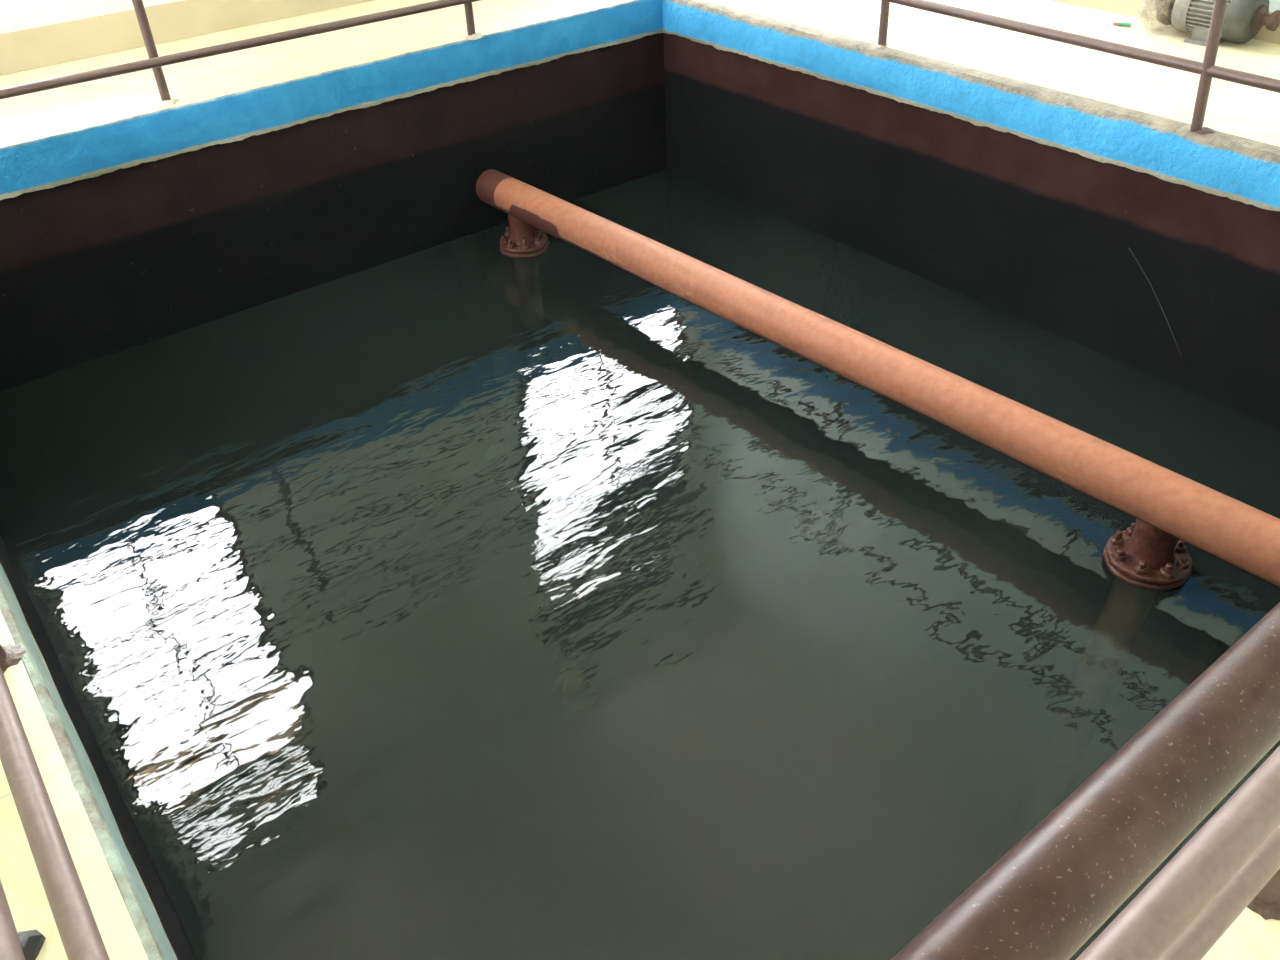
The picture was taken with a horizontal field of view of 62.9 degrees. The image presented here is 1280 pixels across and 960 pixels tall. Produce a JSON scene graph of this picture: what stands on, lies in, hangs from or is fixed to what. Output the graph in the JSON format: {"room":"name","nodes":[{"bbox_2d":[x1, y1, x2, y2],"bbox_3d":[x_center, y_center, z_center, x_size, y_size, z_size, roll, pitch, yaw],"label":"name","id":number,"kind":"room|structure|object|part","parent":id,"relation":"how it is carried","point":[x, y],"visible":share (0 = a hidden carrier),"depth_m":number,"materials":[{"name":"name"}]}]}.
{"room":"water treatment plant","nodes":[
{"label":"water treatment plant","id":0,"kind":"room"},
{"bbox_2d":[0,0,181,33],"bbox_3d":[-2.390,-4.466,4.760,7.380,4.720,0.230,-27,44,-28],"label":"wall","id":1,"kind":"structure","parent":0,"point":[15,15],"depth_m":5.42,"materials":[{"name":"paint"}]},
{"bbox_2d":[0,0,373,75],"bbox_3d":[-2.236,-2.708,5.986,6.920,0.190,0.012,-27,44,-28],"label":"baseboard","id":2,"kind":"structure","parent":1,"relation":"attached to","point":[48,45],"depth_m":5.68,"materials":[{"name":"beige paint"}]},
{"bbox_2d":[0,535,196,959],"bbox_3d":[-1.755,1.272,3.487,0.238,2.875,5.052,-27,44,-28],"label":"wall","id":3,"kind":"structure","parent":0,"point":[169,920],"depth_m":2.78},
{"bbox_2d":[0,563,177,959],"bbox_3d":[-1.722,0.079,2.651,0.057,0.224,5.058,-27,44,-28],"label":"trim","id":4,"kind":"structure","parent":3,"relation":"attached to","point":[154,940],"depth_m":1.89,"materials":[{"name":"blue paint"}]},
{"bbox_2d":[0,33,665,688],"bbox_3d":[-1.588,-0.859,6.260,4.926,2.875,0.238,-27,44,-28],"label":"wall","id":5,"kind":"structure","parent":0,"point":[226,369],"depth_m":5.84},
{"bbox_2d":[0,0,662,199],"bbox_3d":[-1.576,-1.963,5.308,4.366,0.223,0.056,-27,44,-28],"label":"trim","id":6,"kind":"structure","parent":5,"relation":"attached to","point":[51,161],"depth_m":5.21,"materials":[{"name":"blue paint"}]},
{"bbox_2d":[0,0,1279,959],"bbox_3d":[0.100,-0.854,3.676,6.920,0.120,7.550,-27,44,-28],"label":"floor","id":7,"kind":"structure","parent":0,"point":[1253,113],"depth_m":5.04,"materials":[{"name":"beige concrete"}]},
{"bbox_2d":[17,930,45,959],"bbox_3d":[-0.938,0.707,1.580,0.068,0.027,0.070,-27,44,-28],"label":"scrap","id":8,"kind":"object","parent":7,"relation":"on","point":[31,941],"visible":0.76,"depth_m":1.58,"materials":[{"name":"grey stone"}]},
{"bbox_2d":[0,643,109,959],"bbox_3d":[-1.784,-0.457,2.254,0.110,1.124,5.100,-27,44,-28],"label":"railing","id":9,"kind":"object","parent":7,"relation":"on","point":[79,933],"visible":1,"depth_m":1.48,"materials":[{"name":"brown metal"}]},
{"bbox_3d":[-1.311,-0.074,1.742,0.063,1.103,0.043,-27,44,-28],"label":"post","id":10,"kind":"part","parent":9,"relation":"part of","materials":[{"name":"brown metal"}]},
{"bbox_3d":[-1.796,-0.524,2.193,0.043,0.043,5.100,-27,43,-28],"label":"rail","id":11,"kind":"part","parent":9,"relation":"part of","materials":[{"name":"brown metal"}]},
{"bbox_2d":[0,0,482,105],"bbox_3d":[-1.602,-2.516,4.933,4.439,1.123,0.159,-26,43,-27],"label":"railing","id":12,"kind":"object","parent":7,"relation":"on","point":[155,62],"visible":1,"depth_m":4.85,"materials":[{"name":"brown metal"}]},
{"bbox_3d":[-2.245,-2.219,4.601,0.056,1.103,0.043,-9,38,-8],"label":"post","id":13,"kind":"part","parent":12,"relation":"part of","materials":[{"name":"brown metal"}]},
{"bbox_3d":[-0.921,-2.828,5.315,0.056,1.103,0.043,-9,38,-8],"label":"post","id":14,"kind":"part","parent":12,"relation":"part of","materials":[{"name":"brown metal"}]},
{"bbox_2d":[870,0,1279,133],"bbox_3d":[1.699,-2.216,4.339,0.098,1.125,5.133,-26,43,-27],"label":"railing","id":15,"kind":"object","parent":7,"relation":"on","point":[1207,69],"visible":1,"depth_m":4.17,"materials":[{"name":"brown metal"}]},
{"bbox_3d":[1.184,-2.611,4.903,0.043,1.103,0.063,-27,44,-28],"label":"post","id":16,"kind":"part","parent":15,"relation":"part of","materials":[{"name":"brown metal"}]},
{"bbox_3d":[1.725,-1.941,4.523,0.043,0.055,5.082,-26,43,-27],"label":"rail","id":17,"kind":"part","parent":15,"relation":"part of","materials":[{"name":"brown metal"}]},
{"bbox_3d":[2.154,-1.847,3.846,0.043,1.106,0.143,-27,44,-28],"label":"post","id":18,"kind":"part","parent":15,"relation":"part of","materials":[{"name":"brown metal"}]},
{"bbox_2d":[890,602,1279,959],"bbox_3d":[1.537,-0.107,1.599,4.356,1.119,0.114,-27,44,-28],"label":"railing","id":19,"kind":"object","parent":7,"relation":"on","point":[1061,882],"visible":1,"depth_m":0.46,"materials":[{"name":"brown metal"}]},
{"bbox_3d":[1.531,-0.181,1.550,4.355,0.043,0.043,-27,44,-28],"label":"rail","id":20,"kind":"part","parent":19,"relation":"part of","materials":[{"name":"brown metal"}]},
{"bbox_3d":[1.534,0.160,1.831,4.355,0.043,0.043,-27,44,-28],"label":"rail","id":21,"kind":"part","parent":19,"relation":"part of","materials":[{"name":"brown metal"}]},
{"bbox_3d":[0.941,0.204,1.241,0.043,1.104,0.085,-27,44,-28],"label":"post","id":22,"kind":"part","parent":19,"relation":"part of","materials":[{"name":"brown metal"}]},
{"bbox_2d":[1113,22,1131,26],"bbox_3d":[2.461,-2.328,5.336,0.087,0.022,0.022,22,44,28],"label":"scrap","id":23,"kind":"object","parent":7,"relation":"on","point":[1125,24],"visible":1,"depth_m":5.33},
{"bbox_2d":[1138,0,1167,28],"bbox_3d":[2.609,-2.389,5.191,0.279,0.283,0.240,-27,44,-28],"label":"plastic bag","id":24,"kind":"object","parent":7,"relation":"on","point":[1160,12],"visible":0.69,"depth_m":5.16,"materials":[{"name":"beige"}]},
{"bbox_2d":[1155,0,1279,46],"bbox_3d":[2.777,-2.274,5.021,0.251,0.300,0.582,-27,44,-28],"label":"motor","id":25,"kind":"object","parent":7,"relation":"on","point":[1243,19],"visible":0.91,"depth_m":4.97,"materials":[{"name":"grey paint"}]},
{"bbox_3d":[2.641,-2.365,5.183,0.205,0.203,0.123,-27,44,-28],"label":"pump casing","id":26,"kind":"part","parent":25,"relation":"part of","materials":[{"name":"metal"}]},
{"bbox_2d":[133,601,1231,959],"bbox_3d":[0.104,1.576,5.507,4.926,0.200,5.528,-27,44,-28],"label":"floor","id":27,"kind":"structure","parent":0,"point":[729,811],"depth_m":5.23,"materials":[{"name":"grey concrete"}]},
{"bbox_2d":[0,169,1279,959],"bbox_3d":[0.064,0.732,4.861,4.346,1.923,5.048,-27,44,-28],"label":"water","id":28,"kind":"object","parent":27,"relation":"on","point":[715,474],"visible":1,"depth_m":6.35,"materials":[{"name":"grey liquid"}]},
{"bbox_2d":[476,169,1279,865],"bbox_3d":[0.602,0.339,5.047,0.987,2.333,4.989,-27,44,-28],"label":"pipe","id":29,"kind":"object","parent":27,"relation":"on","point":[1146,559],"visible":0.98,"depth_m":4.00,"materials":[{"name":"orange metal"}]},
{"bbox_2d":[663,33,1279,676],"bbox_3d":[1.848,-0.560,5.659,0.238,2.875,5.052,-27,44,-28],"label":"wall","id":30,"kind":"structure","parent":0,"point":[1039,235],"depth_m":4.96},
{"bbox_2d":[662,0,1279,210],"bbox_3d":[1.723,-1.673,4.728,0.082,0.223,5.058,-27,44,-28],"label":"trim","id":31,"kind":"structure","parent":30,"relation":"attached to","point":[1247,171],"depth_m":4.74,"materials":[{"name":"blue paint"}]},
{"bbox_2d":[1129,248,1180,354],"bbox_3d":[2.244,-0.776,4.555,0.003,0.391,0.357,-27,44,-28],"label":"string","id":32,"kind":"object","parent":30,"relation":"attached to","point":[1129,248],"visible":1,"depth_m":4.54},
{"bbox_2d":[1269,0,1279,11],"bbox_3d":[2.822,-4.106,3.971,0.230,4.720,7.550,-27,44,-28],"label":"wall","id":33,"kind":"structure","parent":0,"point":[1274,5],"depth_m":4.97,"materials":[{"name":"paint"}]},
{"bbox_2d":[1052,0,1279,43],"bbox_3d":[2.811,-2.329,5.232,0.012,0.130,7.538,-27,44,-28],"label":"baseboard","id":34,"kind":"structure","parent":33,"relation":"attached to","point":[1127,7],"depth_m":5.47,"materials":[{"name":"beige tile"}]}
]}

